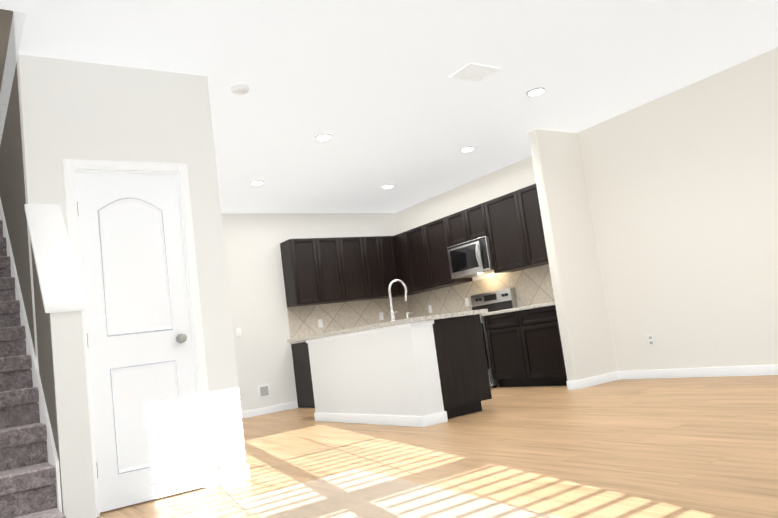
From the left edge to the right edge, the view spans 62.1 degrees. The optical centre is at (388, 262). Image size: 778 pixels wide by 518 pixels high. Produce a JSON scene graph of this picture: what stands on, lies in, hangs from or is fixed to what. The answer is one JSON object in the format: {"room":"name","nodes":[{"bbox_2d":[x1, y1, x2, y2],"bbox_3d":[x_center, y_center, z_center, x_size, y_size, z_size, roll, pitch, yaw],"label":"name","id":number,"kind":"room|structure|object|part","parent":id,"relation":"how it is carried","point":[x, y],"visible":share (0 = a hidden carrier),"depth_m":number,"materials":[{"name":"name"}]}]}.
{"room":"open-plan living room","nodes":[
{"label":"open-plan living room","id":0,"kind":"room"},
{"bbox_2d":[0,9,96,517],"bbox_3d":[-4.847,-0.598,7.848,0.145,5.897,10.850,-3,-8,-35],"label":"wall","id":1,"kind":"structure","parent":0,"point":[75,454],"depth_m":3.21,"materials":[{"name":"white paint"}]},
{"bbox_2d":[30,239,62,512],"bbox_3d":[-1.808,0.529,3.397,0.003,1.778,0.596,-3,-8,-35],"label":"wall","id":2,"kind":"structure","parent":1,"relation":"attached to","point":[44,345],"depth_m":3.36,"materials":[{"name":"grey paint"}]},
{"bbox_2d":[24,204,85,312],"bbox_3d":[-1.818,-0.051,3.495,0.185,0.702,0.618,-3,-8,-35],"label":"half wall cap","id":3,"kind":"object","parent":1,"relation":"on","point":[59,282],"visible":1,"depth_m":3.44,"materials":[{"name":"white"}]},
{"bbox_2d":[17,54,245,485],"bbox_3d":[-1.598,0.087,4.072,1.150,2.752,0.120,-3,-8,-35],"label":"wall","id":4,"kind":"structure","parent":0,"point":[75,110],"depth_m":4.17,"materials":[{"name":"white paint"}]},
{"bbox_2d":[63,159,216,516],"bbox_3d":[-1.547,0.400,4.011,0.746,2.105,0.150,-3,-8,-35],"label":"closet door","id":5,"kind":"structure","parent":4,"relation":"in","point":[130,235],"depth_m":4.00,"materials":[{"name":"white wood"}]},
{"bbox_3d":[-1.588,0.011,4.043,0.392,0.866,0.007,-3,-8,-35],"label":"panel","id":6,"kind":"part","parent":5,"relation":"part of","materials":[{"name":"white wood"}]},
{"bbox_3d":[-1.588,0.011,4.043,0.387,0.847,0.007,-3,-8,-35],"label":"panel","id":7,"kind":"part","parent":5,"relation":"part of","materials":[{"name":"white wood"}]},
{"bbox_3d":[-1.468,0.928,3.936,0.392,0.623,0.007,-3,-8,-35],"label":"panel","id":8,"kind":"part","parent":5,"relation":"part of","materials":[{"name":"white wood"}]},
{"bbox_3d":[-1.468,0.928,3.936,0.381,0.606,0.007,-3,-8,-35],"label":"panel","id":9,"kind":"part","parent":5,"relation":"part of","materials":[{"name":"white wood"}]},
{"bbox_3d":[-1.314,0.479,4.099,0.062,0.062,0.062,-3,-8,-35],"label":"knob","id":10,"kind":"part","parent":5,"relation":"part of","materials":[{"name":"silver metal"}]},
{"bbox_2d":[218,464,249,480],"bbox_3d":[-2.053,1.710,5.878,0.014,0.107,4.141,-3,-8,-35],"label":"baseboard","id":11,"kind":"structure","parent":4,"relation":"attached to","point":[235,474],"depth_m":4.15,"materials":[{"name":"white wood"}]},
{"bbox_2d":[221,213,397,411],"bbox_3d":[-1.632,0.665,8.994,4.570,2.780,0.120,-3,-8,-35],"label":"wall","id":12,"kind":"structure","parent":0,"point":[259,313],"depth_m":8.89,"materials":[{"name":"white paint"}]},
{"bbox_2d":[236,328,241,336],"bbox_3d":[-2.002,0.929,8.608,0.072,0.117,0.006,-3,-8,-35],"label":"light switch","id":13,"kind":"object","parent":12,"relation":"attached to","point":[238,330],"depth_m":8.61,"materials":[{"name":"white plastic"}]},
{"bbox_3d":[-2.002,0.930,8.608,0.072,0.116,0.006,-3,-8,-35],"label":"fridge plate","id":14,"kind":"part","parent":13,"relation":"part of","materials":[{"name":"white plastic"}]},
{"bbox_2d":[258,384,270,398],"bbox_3d":[-1.673,1.722,8.668,0.165,0.171,0.008,-3,-8,-35],"label":"wall vent","id":15,"kind":"object","parent":12,"relation":"attached to","point":[264,391],"depth_m":8.66,"materials":[{"name":"white"}]},
{"bbox_2d":[241,401,297,418],"bbox_3d":[-2.218,2.008,8.235,2.325,0.105,0.014,-3,-8,-35],"label":"baseboard","id":16,"kind":"structure","parent":12,"relation":"attached to","point":[271,409],"depth_m":8.65,"materials":[{"name":"white wood"}]},
{"bbox_2d":[280,238,327,306],"bbox_3d":[-1.213,0.131,9.112,0.457,0.932,0.328,-3,-8,-35],"label":"upper cabinet","id":17,"kind":"object","parent":12,"relation":"attached to","point":[302,259],"depth_m":8.99,"materials":[{"name":"wood"}]},
{"bbox_2d":[320,237,351,306],"bbox_3d":[-0.916,0.117,9.316,0.495,0.932,0.328,-3,-8,-35],"label":"upper cabinet","id":18,"kind":"object","parent":12,"relation":"attached to","point":[338,283],"depth_m":9.24,"materials":[{"name":"wood"}]},
{"bbox_2d":[344,237,375,302],"bbox_3d":[-0.593,0.101,9.539,0.520,0.932,0.328,-3,-8,-35],"label":"upper cabinet","id":19,"kind":"object","parent":12,"relation":"attached to","point":[356,248],"depth_m":9.46,"materials":[{"name":"wood"}]},
{"bbox_2d":[368,236,391,302],"bbox_3d":[-0.307,0.086,9.736,0.405,0.932,0.328,-3,-8,-35],"label":"upper cabinet","id":20,"kind":"object","parent":12,"relation":"attached to","point":[375,243],"depth_m":9.66,"materials":[{"name":"wood"}]},
{"bbox_2d":[384,236,403,298],"bbox_3d":[-0.090,0.076,9.885,0.352,0.932,0.328,-3,-8,-35],"label":"upper cabinet","id":21,"kind":"object","parent":12,"relation":"attached to","point":[387,239],"depth_m":9.79,"materials":[{"name":"wood"}]},
{"bbox_2d":[0,0,777,213],"bbox_3d":[0.034,-1.645,4.592,6.875,0.412,9.920,-3,-8,-35],"label":"ceiling","id":22,"kind":"structure","parent":0,"point":[376,92],"depth_m":5.01,"materials":[{"name":"white paint"}]},
{"bbox_2d":[231,84,248,94],"bbox_3d":[-1.098,-1.275,4.765,0.132,0.040,0.132,-3,-8,-35],"label":"smoke detector","id":23,"kind":"object","parent":22,"relation":"attached to","point":[239,89],"visible":1,"depth_m":4.73,"materials":[{"name":"white plastic"}]},
{"bbox_2d":[249,180,263,184],"bbox_3d":[-1.520,-0.918,7.421,0.170,0.016,0.170,-3,-8,-35],"label":"recessed light","id":24,"kind":"object","parent":22,"relation":"in","point":[258,182],"visible":1,"depth_m":7.39,"materials":[{"name":"white"}]},
{"bbox_2d":[314,134,331,140],"bbox_3d":[-0.623,-1.193,6.137,0.170,0.016,0.170,-3,-8,-35],"label":"recessed light","id":25,"kind":"object","parent":22,"relation":"in","point":[321,137],"visible":1,"depth_m":6.11,"materials":[{"name":"white"}]},
{"bbox_2d":[382,184,394,188],"bbox_3d":[-0.011,-1.004,8.489,0.170,0.016,0.170,-3,-8,-35],"label":"recessed light","id":26,"kind":"object","parent":22,"relation":"in","point":[389,186],"visible":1,"depth_m":8.45,"materials":[{"name":"white"}]},
{"bbox_2d":[460,146,474,151],"bbox_3d":[0.877,-1.274,7.234,0.170,0.016,0.170,-3,-8,-35],"label":"recessed light","id":27,"kind":"object","parent":22,"relation":"in","point":[467,149],"visible":0.98,"depth_m":7.20,"materials":[{"name":"white"}]},
{"bbox_2d":[449,63,499,81],"bbox_3d":[0.675,-1.499,5.096,0.320,0.012,0.260,-3,-8,-35],"label":"ceiling vent","id":28,"kind":"object","parent":22,"relation":"in","point":[474,72],"visible":1,"depth_m":5.08,"materials":[{"name":"white metal"}]},
{"bbox_2d":[526,87,545,95],"bbox_3d":[1.299,-1.510,5.706,0.170,0.016,0.170,-3,-8,-35],"label":"recessed light","id":29,"kind":"object","parent":22,"relation":"in","point":[536,91],"visible":1,"depth_m":5.68,"materials":[{"name":"white"}]},
{"bbox_2d":[97,375,777,517],"bbox_3d":[0.414,1.272,4.250,6.875,0.196,9.920,-3,-8,-35],"label":"floor","id":30,"kind":"structure","parent":0,"point":[698,447],"depth_m":3.68,"materials":[{"name":"brown wood"}]},
{"bbox_2d":[0,198,65,517],"bbox_3d":[-3.087,0.103,4.307,1.031,3.163,3.860,-3,-8,-35],"label":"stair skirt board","id":31,"kind":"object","parent":30,"relation":"on","point":[30,486],"depth_m":3.45,"materials":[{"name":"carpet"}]},
{"bbox_2d":[290,343,314,407],"bbox_3d":[-0.921,1.496,8.857,0.537,0.886,0.608,-3,-8,-35],"label":"base cabinet","id":32,"kind":"object","parent":30,"relation":"on","point":[300,352],"depth_m":8.74,"materials":[{"name":"wood"}]},
{"bbox_2d":[303,315,491,426],"bbox_3d":[-0.066,1.117,6.603,0.843,0.887,2.324,-3,-8,-35],"label":"kitchen island","id":33,"kind":"object","parent":30,"relation":"on","point":[424,371],"depth_m":5.82,"materials":[{"name":"white"}]},
{"bbox_2d":[287,313,450,342],"bbox_3d":[-0.314,0.680,6.541,0.445,0.054,2.415,-3,-8,-35],"label":"island countertop","id":34,"kind":"structure","parent":33,"relation":"on","point":[432,318],"depth_m":5.84,"materials":[{"name":"beige stone"}]},
{"bbox_2d":[388,279,407,322],"bbox_3d":[0.110,0.365,6.352,0.240,0.421,0.115,-3,-8,-35],"label":"faucet","id":35,"kind":"object","parent":34,"relation":"on","point":[396,280],"depth_m":6.33,"materials":[{"name":"silver metal"}]},
{"bbox_2d":[405,312,412,320],"bbox_3d":[0.192,0.503,6.121,0.077,0.072,0.032,-3,-8,-35],"label":"dispenser","id":36,"kind":"object","parent":34,"relation":"on","point":[407,313],"depth_m":6.10,"materials":[{"name":"silver metal"}]},
{"bbox_3d":[-0.258,0.687,6.341,0.264,0.044,1.962,-3,-8,-35],"label":"moulding","id":37,"kind":"part","parent":33,"relation":"part of","materials":[{"name":"white"}]},
{"bbox_3d":[-0.204,1.101,6.294,0.240,0.882,1.940,-3,-8,-35],"label":"pony panel","id":38,"kind":"part","parent":33,"relation":"part of","materials":[{"name":"white"}]},
{"bbox_3d":[-0.154,1.487,6.248,0.266,0.099,1.966,-3,-8,-35],"label":"moulding","id":39,"kind":"part","parent":33,"relation":"part of","materials":[{"name":"white wood"}]},
{"bbox_2d":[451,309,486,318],"bbox_3d":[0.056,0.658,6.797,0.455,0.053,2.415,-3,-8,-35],"label":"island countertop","id":40,"kind":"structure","parent":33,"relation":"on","point":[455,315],"depth_m":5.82,"materials":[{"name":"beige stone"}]},
{"bbox_2d":[470,288,516,387],"bbox_3d":[1.188,0.983,8.330,0.682,1.195,0.774,-3,-8,-35],"label":"range","id":41,"kind":"object","parent":30,"relation":"on","point":[498,300],"visible":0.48,"depth_m":8.33,"materials":[{"name":"silver metal"}]},
{"bbox_3d":[0.968,1.075,8.162,0.027,0.568,0.750,-3,-8,-35],"label":"door glass","id":42,"kind":"part","parent":41,"relation":"part of","materials":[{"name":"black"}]},
{"bbox_3d":[1.017,1.444,8.120,0.025,0.168,0.758,-3,-8,-35],"label":"drawer","id":43,"kind":"part","parent":41,"relation":"part of","materials":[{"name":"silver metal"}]},
{"bbox_2d":[484,311,523,386],"bbox_3d":[1.642,1.024,7.760,0.608,0.905,0.636,-3,-8,-35],"label":"base cabinet","id":44,"kind":"object","parent":30,"relation":"on","point":[501,332],"depth_m":7.66,"materials":[{"name":"wood"}]},
{"bbox_2d":[512,307,563,386],"bbox_3d":[1.936,0.935,7.328,0.608,0.905,0.654,-3,-8,-35],"label":"base cabinet","id":45,"kind":"object","parent":30,"relation":"on","point":[535,330],"depth_m":7.21,"materials":[{"name":"wood"}]},
{"bbox_2d":[482,299,555,314],"bbox_3d":[1.756,0.507,7.532,0.638,0.050,1.306,-3,-8,-35],"label":"countertop","id":46,"kind":"structure","parent":45,"relation":"on","point":[531,306],"depth_m":7.39,"materials":[{"name":"beige stone"}]},
{"bbox_2d":[552,307,566,385],"bbox_3d":[2.138,0.874,7.031,0.608,0.905,0.187,-3,-8,-35],"label":"base cabinet","id":47,"kind":"object","parent":30,"relation":"on","point":[554,314],"depth_m":6.95,"materials":[{"name":"wood"}]},
{"bbox_2d":[395,156,535,282],"bbox_3d":[1.321,0.233,8.814,0.120,2.763,3.830,-3,-8,-35],"label":"wall","id":48,"kind":"structure","parent":0,"point":[515,176],"depth_m":8.89,"materials":[{"name":"white paint"}]},
{"bbox_2d":[392,231,423,294],"bbox_3d":[0.326,-0.001,9.787,0.391,0.923,0.356,-3,-8,-35],"label":"upper cabinet","id":49,"kind":"object","parent":48,"relation":"attached to","point":[400,260],"depth_m":9.74,"materials":[{"name":"wood"}]},
{"bbox_2d":[408,227,443,294],"bbox_3d":[0.568,-0.067,9.487,0.328,0.923,0.537,-3,-8,-35],"label":"upper cabinet","id":50,"kind":"object","parent":48,"relation":"attached to","point":[415,252],"depth_m":9.45,"materials":[{"name":"wood"}]},
{"bbox_2d":[287,253,566,341],"bbox_3d":[0.472,0.494,8.123,2.078,0.505,3.686,-3,-8,-35],"label":"backsplash","id":51,"kind":"structure","parent":48,"relation":"attached to","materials":[{"name":"tile"}]},
{"bbox_2d":[420,217,475,290],"bbox_3d":[0.809,-0.140,9.131,0.328,0.923,0.565,-3,-8,-35],"label":"upper cabinet","id":52,"kind":"object","parent":48,"relation":"attached to","point":[433,239],"depth_m":9.07,"materials":[{"name":"wood"}]},
{"bbox_2d":[444,212,463,246],"bbox_3d":[1.058,-0.474,8.747,0.328,0.426,0.450,-3,-8,-35],"label":"upper cabinet","id":53,"kind":"object","parent":48,"relation":"attached to","point":[451,222],"depth_m":8.74,"materials":[{"name":"wood"}]},
{"bbox_2d":[460,203,487,241],"bbox_3d":[1.243,-0.530,8.474,0.328,0.426,0.449,-3,-8,-35],"label":"upper cabinet","id":54,"kind":"object","parent":48,"relation":"attached to","point":[472,218],"depth_m":8.41,"materials":[{"name":"wood"}]},
{"bbox_2d":[447,236,493,278],"bbox_3d":[1.162,-0.069,8.529,0.430,0.441,0.774,-3,-8,-35],"label":"microwave","id":55,"kind":"object","parent":54,"relation":"attached to","point":[470,259],"visible":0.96,"depth_m":8.40,"materials":[{"name":"silver metal"}]},
{"bbox_3d":[1.129,-0.097,8.241,0.052,0.301,0.018,-3,-8,-35],"label":"handle","id":56,"kind":"part","parent":55,"relation":"part of","materials":[{"name":"silver metal"}]},
{"bbox_2d":[484,192,531,274],"bbox_3d":[1.578,-0.383,8.000,0.328,0.924,0.645,-3,-8,-35],"label":"upper cabinet","id":57,"kind":"object","parent":48,"relation":"attached to","point":[499,213],"depth_m":7.98,"materials":[{"name":"wood"}]},
{"bbox_2d":[512,183,548,266],"bbox_3d":[1.872,-0.472,7.567,0.328,0.924,0.644,-3,-8,-35],"label":"upper cabinet","id":58,"kind":"object","parent":48,"relation":"attached to","point":[529,226],"depth_m":7.61,"materials":[{"name":"wood"}]},
{"bbox_2d":[528,129,616,380],"bbox_3d":[2.024,-0.081,6.959,0.798,2.749,0.120,-3,-8,-35],"label":"wall","id":59,"kind":"structure","parent":0,"point":[581,311],"depth_m":6.84,"materials":[{"name":"white paint"}]},
{"bbox_2d":[574,371,618,389],"bbox_3d":[2.163,1.219,6.704,0.658,0.093,0.017,-3,-8,-35],"label":"baseboard","id":60,"kind":"structure","parent":59,"relation":"attached to","point":[592,381],"depth_m":6.69,"materials":[{"name":"white wood"}]},
{"bbox_2d":[577,47,777,370],"bbox_3d":[3.981,-0.622,4.666,0.120,2.773,6.010,-3,-8,-35],"label":"wall","id":61,"kind":"structure","parent":0,"point":[682,187],"depth_m":6.15,"materials":[{"name":"white paint"}]},
{"bbox_2d":[647,334,654,345],"bbox_3d":[2.663,0.787,6.565,0.006,0.116,0.072,-3,-8,-35],"label":"electrical outlet","id":62,"kind":"object","parent":61,"relation":"attached to","point":[650,338],"visible":1,"depth_m":6.56,"materials":[{"name":"white plastic"}]},
{"bbox_2d":[618,365,777,379],"bbox_3d":[4.062,0.701,4.527,0.013,0.115,5.838,-3,-8,-35],"label":"baseboard","id":63,"kind":"structure","parent":61,"relation":"attached to","point":[755,370],"depth_m":6.12,"materials":[{"name":"white wood"}]}
]}

